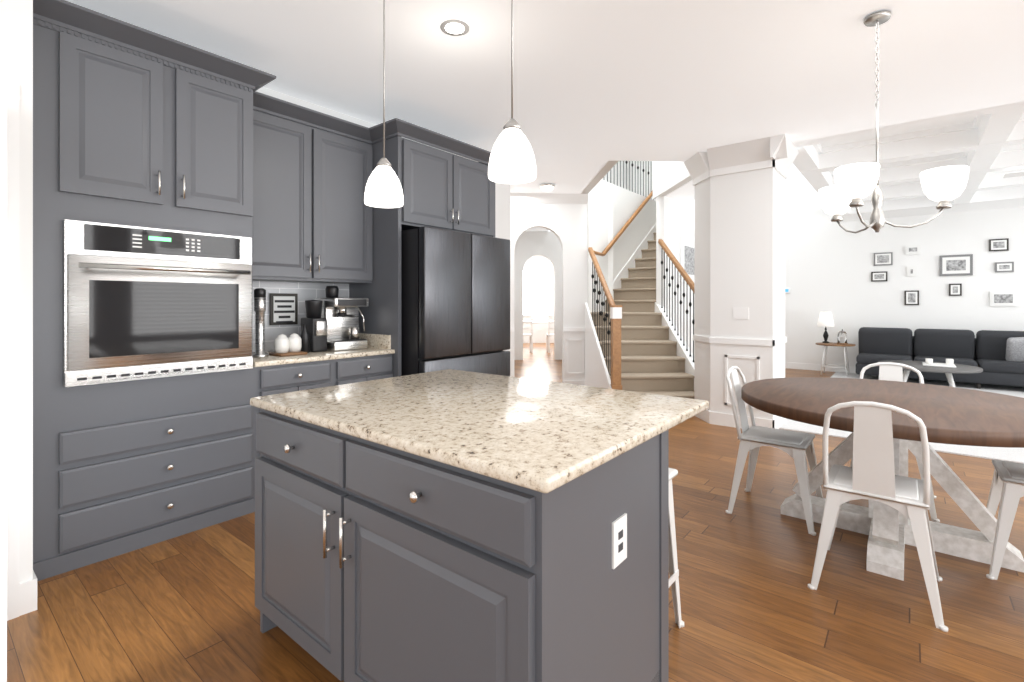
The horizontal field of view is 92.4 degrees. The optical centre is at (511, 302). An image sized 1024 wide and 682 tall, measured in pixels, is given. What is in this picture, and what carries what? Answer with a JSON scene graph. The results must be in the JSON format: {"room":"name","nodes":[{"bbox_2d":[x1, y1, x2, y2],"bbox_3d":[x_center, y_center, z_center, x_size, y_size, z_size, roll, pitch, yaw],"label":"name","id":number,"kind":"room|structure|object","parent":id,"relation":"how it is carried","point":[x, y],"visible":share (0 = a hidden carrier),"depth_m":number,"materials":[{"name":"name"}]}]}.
{"room":"kitchen","nodes":[
{"label":"kitchen","id":0,"kind":"room"},
{"bbox_2d":[0,0,32,582],"bbox_3d":[-3.422,-0.160,0.413,0.120,2.900,4.335,0,0,39],"label":"wall","id":1,"kind":"structure","parent":0,"point":[16,35],"depth_m":2.03,"materials":[{"name":"white paint"}]},
{"bbox_2d":[0,60,36,681],"bbox_3d":[-2.223,0.195,1.569,0.830,2.190,1.054,0,0,39],"label":"door frame","id":2,"kind":"structure","parent":1,"relation":"attached to","point":[17,599],"depth_m":1.99,"materials":[{"name":"white"}]},
{"bbox_2d":[256,87,509,350],"bbox_3d":[-1.451,-0.160,4.263,0.120,2.900,4.400,0,0,39],"label":"wall","id":3,"kind":"structure","parent":0,"point":[502,211],"depth_m":5.72,"materials":[{"name":"white paint"}]},
{"bbox_2d":[252,281,348,351],"bbox_3d":[-1.735,0.098,3.814,0.002,0.535,1.055,0,0,39],"label":"tile backsplash","id":4,"kind":"structure","parent":3,"relation":"attached to","point":[306,291],"depth_m":3.81,"materials":[{"name":"white tile"}]},
{"bbox_2d":[270,293,297,324],"bbox_3d":[-1.749,0.050,3.765,0.018,0.240,0.210,0,0,39],"label":"sign frame","id":5,"kind":"object","parent":4,"relation":"attached to","point":[283,308],"visible":0.96,"depth_m":3.75,"materials":[{"name":"grey"}]},
{"bbox_2d":[257,92,376,283],"bbox_3d":[-1.596,-0.773,3.701,0.353,1.225,1.055,0,0,39],"label":"upper cabinet","id":6,"kind":"object","parent":3,"relation":"attached to","point":[315,224],"depth_m":3.60,"materials":[{"name":"grey wood"}]},
{"bbox_2d":[359,332,392,347],"bbox_3d":[-1.184,0.309,4.033,0.576,0.110,0.021,0,0,39],"label":"backsplash","id":7,"kind":"structure","parent":3,"relation":"attached to","point":[374,339],"depth_m":3.94,"materials":[{"name":"beige stone"}]},
{"bbox_2d":[377,120,494,239],"bbox_3d":[-0.774,-1.001,4.454,0.683,0.770,1.086,0,0,39],"label":"upper cabinet","id":8,"kind":"object","parent":3,"relation":"attached to","point":[441,189],"depth_m":4.08,"materials":[{"name":"grey wood"}]},
{"bbox_2d":[7,343,1023,681],"bbox_3d":[0.889,1.350,5.071,19.000,0.120,19.000,0,0,39],"label":"floor","id":9,"kind":"structure","parent":0,"point":[185,609],"depth_m":2.09,"materials":[{"name":"brown wood"}]},
{"bbox_2d":[33,0,256,580],"bbox_3d":[-2.137,-0.058,2.819,0.623,2.696,0.997,0,0,39],"label":"tall cabinet","id":10,"kind":"object","parent":9,"relation":"on","point":[137,126],"depth_m":2.54,"materials":[{"name":"grey wood"}]},
{"bbox_2d":[63,219,252,386],"bbox_3d":[-1.837,0.003,2.646,0.112,0.795,0.853,0,0,39],"label":"wall oven","id":11,"kind":"object","parent":10,"relation":"in","point":[140,303],"visible":1,"depth_m":2.58,"materials":[{"name":"silver metal"}]},
{"bbox_2d":[257,352,396,456],"bbox_3d":[-1.491,0.844,3.616,0.623,0.894,1.055,0,0,39],"label":"base cabinet","id":12,"kind":"object","parent":9,"relation":"on","point":[294,375],"depth_m":3.37,"materials":[{"name":"grey wood"}]},
{"bbox_2d":[257,348,396,363],"bbox_3d":[-1.488,0.381,3.614,0.631,0.032,1.055,0,0,39],"label":"countertop","id":13,"kind":"structure","parent":12,"relation":"on","point":[324,355],"depth_m":3.41,"materials":[{"name":"beige stone"}]},
{"bbox_2d":[252,288,267,356],"bbox_3d":[-1.698,0.134,3.305,0.100,0.460,0.100,0,0,39],"label":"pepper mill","id":14,"kind":"object","parent":13,"relation":"on","point":[259,301],"visible":1,"depth_m":3.28,"materials":[{"name":"silver metal"}]},
{"bbox_2d":[269,333,307,356],"bbox_3d":[-1.561,0.289,3.428,0.180,0.149,0.193,0,0,39],"label":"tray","id":15,"kind":"object","parent":13,"relation":"on","point":[284,345],"visible":1,"depth_m":3.38,"materials":[{"name":"white ceramic"}]},
{"bbox_2d":[300,324,308,352],"bbox_3d":[-1.509,0.259,3.571,0.060,0.210,0.060,0,0,39],"label":"syrup bottle","id":16,"kind":"object","parent":13,"relation":"on","point":[304,335],"visible":0.73,"depth_m":3.55,"materials":[{"name":"black glass"}]},
{"bbox_2d":[301,286,368,351],"bbox_3d":[-1.349,0.117,3.777,0.390,0.495,0.437,0,0,39],"label":"espresso machine","id":17,"kind":"object","parent":13,"relation":"on","point":[331,321],"visible":0.96,"depth_m":3.75,"materials":[{"name":"silver metal"}]},
{"bbox_2d":[401,226,509,375],"bbox_3d":[-0.668,0.356,4.371,0.860,1.868,1.028,0,0,39],"label":"refrigerator","id":18,"kind":"object","parent":9,"relation":"on","point":[455,300],"visible":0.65,"depth_m":3.94,"materials":[{"name":"black metal"}]},
{"bbox_2d":[251,405,668,681],"bbox_3d":[-0.253,0.847,1.756,1.357,0.885,0.789,0,0,39],"label":"kitchen island","id":19,"kind":"object","parent":9,"relation":"on","point":[449,525],"depth_m":1.35,"materials":[{"name":"grey wood"}]},
{"bbox_2d":[250,369,708,496],"bbox_3d":[-0.139,0.388,1.895,1.420,0.033,1.080,0,0,39],"label":"island countertop","id":20,"kind":"structure","parent":19,"relation":"on","point":[549,435],"depth_m":1.59,"materials":[{"name":"beige stone"}]},
{"bbox_2d":[523,315,532,352],"bbox_3d":[0.320,0.800,12.751,0.400,0.980,0.400,0,0,-3],"label":"chair","id":21,"kind":"object","parent":9,"relation":"on","point":[531,329],"visible":0.52,"depth_m":12.56,"materials":[{"name":"white"}]},
{"bbox_2d":[533,321,547,323],"bbox_3d":[0.772,0.905,13.676,1.600,0.770,1.000,0,0,-3],"label":"table","id":22,"kind":"object","parent":9,"relation":"on","point":[540,322],"depth_m":13.18,"materials":[{"name":"white wood"}]},
{"bbox_2d":[546,315,553,352],"bbox_3d":[1.119,0.800,12.793,0.400,0.980,0.400,0,0,-3],"label":"chair","id":23,"kind":"object","parent":9,"relation":"on","point":[548,335],"visible":0.42,"depth_m":12.59,"materials":[{"name":"white"}]},
{"bbox_2d":[596,223,655,311],"bbox_3d":[2.704,-0.521,8.822,0.900,3.621,4.104,0,0,39],"label":"staircase","id":24,"kind":"structure","parent":9,"relation":"on","point":[634,285],"depth_m":8.38,"materials":[{"name":"carpet"}]},
{"bbox_2d":[585,302,693,398],"bbox_3d":[1.738,0.600,6.582,1.215,1.380,1.930,0,0,-3],"label":"staircase","id":25,"kind":"structure","parent":9,"relation":"on","point":[656,358],"depth_m":6.62,"materials":[{"name":"carpet"}]},
{"bbox_2d":[588,247,622,389],"bbox_3d":[1.208,0.137,6.550,1.096,1.925,1.204,0,0,39],"label":"railing","id":26,"kind":"object","parent":25,"relation":"on","point":[614,332],"visible":0.83,"depth_m":6.12,"materials":[{"name":"brown wood"}]},
{"bbox_2d":[658,239,693,361],"bbox_3d":[2.287,-0.072,6.753,0.060,1.782,1.437,0,0,-3],"label":"railing","id":27,"kind":"object","parent":25,"relation":"on","point":[679,267],"visible":0.92,"depth_m":6.74,"materials":[{"name":"wood"}]},
{"bbox_2d":[669,468,683,627],"bbox_3d":[0.450,0.978,1.939,0.348,0.625,0.348,0,0,39],"label":"bar stool","id":28,"kind":"object","parent":9,"relation":"on","point":[673,572],"visible":0.12,"depth_m":1.95,"materials":[{"name":"white metal"}]},
{"bbox_2d":[694,167,784,419],"bbox_3d":[2.440,-0.160,5.371,0.868,2.900,0.620,0,0,39],"label":"column","id":29,"kind":"structure","parent":9,"relation":"on","point":[739,239],"depth_m":5.10,"materials":[{"name":"white paint"}]},
{"bbox_2d":[683,134,798,428],"bbox_3d":[2.412,-0.160,5.310,1.094,2.900,0.750,0,0,39],"label":"trim","id":30,"kind":"structure","parent":29,"relation":"attached to","point":[778,153],"depth_m":5.04,"materials":[{"name":"white wood"}]},
{"bbox_2d":[726,366,822,535],"bbox_3d":[1.632,0.852,3.053,0.505,0.876,0.478,0,0,39],"label":"chair","id":31,"kind":"object","parent":9,"relation":"on","point":[797,447],"visible":0.85,"depth_m":3.01,"materials":[{"name":"white metal"}]},
{"bbox_2d":[816,342,855,375],"bbox_3d":[5.776,1.011,8.769,0.600,0.562,0.600,0,0,39],"label":"side table","id":32,"kind":"object","parent":9,"relation":"on","point":[844,346],"visible":0.98,"depth_m":8.73,"materials":[{"name":"brown wood"}]},
{"bbox_2d":[817,312,833,342],"bbox_3d":[5.703,0.449,8.918,0.270,0.560,0.270,0,0,39],"label":"table lamp","id":33,"kind":"object","parent":32,"relation":"on","point":[825,319],"visible":1,"depth_m":8.85,"materials":[{"name":"white fabric"}]},
{"bbox_2d":[837,329,847,343],"bbox_3d":[5.830,0.597,8.661,0.170,0.264,0.170,0,0,39],"label":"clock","id":34,"kind":"object","parent":32,"relation":"on","point":[842,336],"visible":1,"depth_m":8.61,"materials":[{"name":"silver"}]},
{"bbox_2d":[808,401,947,631],"bbox_3d":[1.661,0.852,2.241,0.478,0.876,0.505,0,0,39],"label":"chair","id":35,"kind":"object","parent":9,"relation":"on","point":[870,474],"visible":1,"depth_m":2.09,"materials":[{"name":"white metal"}]},
{"bbox_2d":[741,377,1023,580],"bbox_3d":[2.089,0.907,2.722,1.480,0.765,1.480,0,0,39],"label":"dining table","id":36,"kind":"object","parent":9,"relation":"on","point":[956,416],"visible":0.77,"depth_m":2.52,"materials":[{"name":"brown wood"}]},
{"bbox_2d":[845,362,939,521],"bbox_3d":[2.479,0.852,3.221,0.478,0.876,0.505,0,0,39],"label":"chair","id":37,"kind":"object","parent":9,"relation":"on","point":[890,371],"visible":0.33,"depth_m":3.37,"materials":[{"name":"white metal"}]},
{"bbox_2d":[779,371,1023,462],"bbox_3d":[7.510,1.284,4.547,8.050,0.012,5.280,0,0,39],"label":"rug","id":38,"kind":"object","parent":9,"relation":"on","point":[1008,454],"depth_m":4.90,"materials":[{"name":"white fabric"}]},
{"bbox_2d":[877,358,982,386],"bbox_3d":[5.958,1.043,7.039,1.160,0.506,1.160,0,0,39],"label":"coffee table","id":39,"kind":"object","parent":38,"relation":"on","point":[949,367],"visible":0.9,"depth_m":6.81,"materials":[{"name":"grey wood"}]},
{"bbox_2d":[856,327,1023,388],"bbox_3d":[7.167,0.858,7.579,3.000,0.863,0.880,0,0,39],"label":"sofa","id":40,"kind":"object","parent":38,"relation":"on","point":[997,357],"visible":0.81,"depth_m":7.68,"materials":[{"name":"grey fabric"}]},
{"bbox_2d":[986,459,1023,579],"bbox_3d":[2.567,0.852,2.322,0.505,0.876,0.478,0,0,39],"label":"chair","id":41,"kind":"object","parent":9,"relation":"on","point":[1007,489],"visible":0.81,"depth_m":2.30,"materials":[{"name":"white metal"}]},
{"bbox_2d":[65,0,1023,230],"bbox_3d":[0.384,-1.790,5.402,20.202,0.360,18.880,0,0,39],"label":"ceiling","id":42,"kind":"structure","parent":0,"point":[588,72],"depth_m":3.45,"materials":[{"name":"white paint"}]},
{"bbox_2d":[364,0,403,207],"bbox_3d":[-0.555,-1.018,2.129,0.166,1.185,0.166,0,0,39],"label":"pendant light","id":43,"kind":"object","parent":42,"relation":"hanging from","point":[383,188],"visible":1,"depth_m":2.08,"materials":[{"name":"white glass"}]},
{"bbox_2d":[440,20,468,35],"bbox_3d":[-0.335,-1.608,2.875,0.170,0.004,0.170,0,0,39],"label":"recessed light","id":44,"kind":"object","parent":42,"relation":"in","point":[454,27],"visible":1,"depth_m":2.87,"materials":[{"name":"grey"}]},
{"bbox_2d":[488,0,535,183],"bbox_3d":[0.001,-1.018,1.679,0.166,1.185,0.166,0,0,39],"label":"pendant light","id":45,"kind":"object","parent":42,"relation":"hanging from","point":[512,159],"visible":1,"depth_m":1.63,"materials":[{"name":"white glass"}]},
{"bbox_2d":[539,183,554,191],"bbox_3d":[0.478,-1.562,6.708,0.220,0.095,0.220,0,0,39],"label":"light","id":46,"kind":"object","parent":42,"relation":"attached to","point":[546,187],"visible":1,"depth_m":6.64,"materials":[{"name":"white glass"}]},
{"bbox_2d":[818,10,968,232],"bbox_3d":[2.055,-1.002,2.700,0.693,1.215,0.693,0,0,39],"label":"chandelier","id":47,"kind":"object","parent":42,"relation":"hanging from","point":[855,183],"visible":1,"depth_m":2.61,"materials":[{"name":"white glass"}]},
{"bbox_2d":[1003,171,1023,177],"bbox_3d":[6.457,-1.650,5.573,1.245,0.400,1.294,0,0,39],"label":"room ceiling fan","id":48,"kind":"object","parent":42,"relation":"hanging from","point":[1014,174],"visible":1,"depth_m":5.89,"materials":[{"name":"white"}]},
{"bbox_2d":[510,203,586,382],"bbox_3d":[-0.236,-0.335,7.325,2.720,3.250,0.120,0,0,-3],"label":"wall","id":49,"kind":"structure","parent":0,"point":[565,224],"depth_m":7.32,"materials":[{"name":"white paint"}]},
{"bbox_2d":[510,193,587,385],"bbox_3d":[-0.231,-0.160,7.220,2.720,2.900,0.090,0,0,-3],"label":"trim","id":50,"kind":"structure","parent":49,"relation":"attached to","point":[579,198],"depth_m":7.27,"materials":[{"name":"white wood"}]},
{"bbox_2d":[514,206,612,359],"bbox_3d":[-0.477,-0.160,12.364,8.640,2.900,10.644,0,0,39],"label":"wall","id":51,"kind":"structure","parent":0,"point":[530,244],"depth_m":11.09,"materials":[{"name":"white paint"}]},
{"bbox_2d":[602,161,631,190],"bbox_3d":[1.417,-3.135,9.790,0.120,2.350,7.000,0,0,39],"label":"wall","id":52,"kind":"structure","parent":0,"point":[613,175],"depth_m":10.97,"materials":[{"name":"white paint"}]},
{"bbox_2d":[587,179,655,311],"bbox_3d":[2.813,-0.360,9.766,0.120,3.300,5.280,0,0,39],"label":"wall","id":53,"kind":"structure","parent":0,"point":[603,195],"depth_m":8.35,"materials":[{"name":"white paint"}]},
{"bbox_2d":[593,190,652,255],"bbox_3d":[2.255,-1.801,8.796,0.243,2.114,3.712,0,0,39],"label":"handrail","id":54,"kind":"object","parent":53,"relation":"attached to","point":[623,228],"depth_m":8.45,"materials":[{"name":"brown wood"}]},
{"bbox_2d":[607,161,653,199],"bbox_3d":[2.067,-2.475,8.845,0.060,0.930,2.850,0,0,39],"label":"railing","id":55,"kind":"object","parent":53,"relation":"on","point":[626,162],"visible":0.25,"depth_m":9.02,"materials":[{"name":"black metal"}]},
{"bbox_2d":[581,160,692,198],"bbox_3d":[1.707,-2.962,6.545,1.320,2.696,2.140,0,0,-3],"label":"wall","id":56,"kind":"structure","parent":0,"point":[669,177],"depth_m":6.90,"materials":[{"name":"white paint"}]},
{"bbox_2d":[633,161,655,200],"bbox_3d":[3.647,-1.510,10.764,2.120,5.600,0.120,0,0,39],"label":"wall","id":57,"kind":"structure","parent":0,"point":[645,178],"depth_m":11.19,"materials":[{"name":"white paint"}]},
{"bbox_2d":[656,196,693,353],"bbox_3d":[3.757,-1.510,9.311,0.120,5.600,4.800,0,0,39],"label":"wall","id":58,"kind":"structure","parent":0,"point":[674,220],"depth_m":7.71,"materials":[{"name":"white paint"}]},
{"bbox_2d":[680,236,693,282],"bbox_3d":[2.952,-0.700,8.193,0.032,0.740,0.750,0,0,39],"label":"frame","id":59,"kind":"object","parent":58,"relation":"attached to","point":[687,254],"visible":0.59,"depth_m":8.10,"materials":[{"name":"white"}]},
{"bbox_2d":[785,197,1023,366],"bbox_3d":[8.491,-0.360,7.227,9.900,3.300,0.120,0,0,39],"label":"wall","id":60,"kind":"structure","parent":0,"point":[830,266],"depth_m":8.64,"materials":[{"name":"white paint"}]},
{"bbox_2d":[871,271,887,281],"bbox_3d":[6.527,-0.463,8.719,0.231,0.174,0.030,0,0,39],"label":"picture frame","id":61,"kind":"object","parent":60,"relation":"attached to","point":[879,276],"visible":1,"depth_m":8.71,"materials":[{"name":"grey"}]},
{"bbox_2d":[874,252,892,265],"bbox_3d":[6.569,-0.771,8.685,0.265,0.226,0.030,0,0,39],"label":"picture frame","id":62,"kind":"object","parent":60,"relation":"attached to","point":[885,258],"visible":0.95,"depth_m":8.67,"materials":[{"name":"grey"}]},
{"bbox_2d":[785,198,1023,372],"bbox_3d":[8.418,-0.160,7.138,9.900,2.900,0.110,0,0,39],"label":"trim","id":63,"kind":"structure","parent":60,"relation":"attached to","point":[993,204],"depth_m":8.37,"materials":[{"name":"white wood"}]},
{"bbox_2d":[907,266,915,275],"bbox_3d":[6.874,-0.536,8.437,0.125,0.166,0.030,0,0,39],"label":"picture frame","id":64,"kind":"object","parent":60,"relation":"attached to","point":[911,271],"visible":0.95,"depth_m":8.43,"materials":[{"name":"white paper"}]},
{"bbox_2d":[905,290,918,304],"bbox_3d":[6.874,-0.082,8.438,0.193,0.251,0.030,0,0,39],"label":"picture frame","id":65,"kind":"object","parent":60,"relation":"attached to","point":[911,297],"visible":0.93,"depth_m":8.42,"materials":[{"name":"grey"}]},
{"bbox_2d":[905,245,920,254],"bbox_3d":[6.887,-0.909,8.427,0.204,0.160,0.030,0,0,39],"label":"picture frame","id":66,"kind":"object","parent":60,"relation":"attached to","point":[912,249],"visible":0.98,"depth_m":8.42,"materials":[{"name":"white paper"}]},
{"bbox_2d":[949,284,961,295],"bbox_3d":[7.306,-0.211,8.088,0.157,0.199,0.030,0,0,39],"label":"picture frame","id":67,"kind":"object","parent":60,"relation":"attached to","point":[955,289],"visible":0.98,"depth_m":8.07,"materials":[{"name":"grey"}]},
{"bbox_2d":[939,254,972,275],"bbox_3d":[7.312,-0.614,8.083,0.407,0.342,0.030,0,0,39],"label":"picture frame","id":68,"kind":"object","parent":60,"relation":"attached to","point":[955,265],"visible":0.98,"depth_m":8.07,"materials":[{"name":"grey"}]},
{"bbox_2d":[989,238,1008,251],"bbox_3d":[7.703,-0.912,7.766,0.222,0.192,0.030,0,0,39],"label":"picture frame","id":69,"kind":"object","parent":60,"relation":"attached to","point":[998,244],"visible":0.95,"depth_m":7.75,"materials":[{"name":"grey"}]},
{"bbox_2d":[990,291,1016,305],"bbox_3d":[7.744,-0.062,7.733,0.306,0.230,0.030,0,0,39],"label":"picture frame","id":70,"kind":"object","parent":60,"relation":"attached to","point":[1003,298],"visible":0.91,"depth_m":7.72,"materials":[{"name":"white paper"}]},
{"bbox_2d":[995,262,1013,271],"bbox_3d":[7.752,-0.558,7.727,0.210,0.157,0.030,0,0,39],"label":"picture frame","id":71,"kind":"object","parent":60,"relation":"attached to","point":[1004,266],"visible":0.98,"depth_m":7.72,"materials":[{"name":"grey"}]}
]}

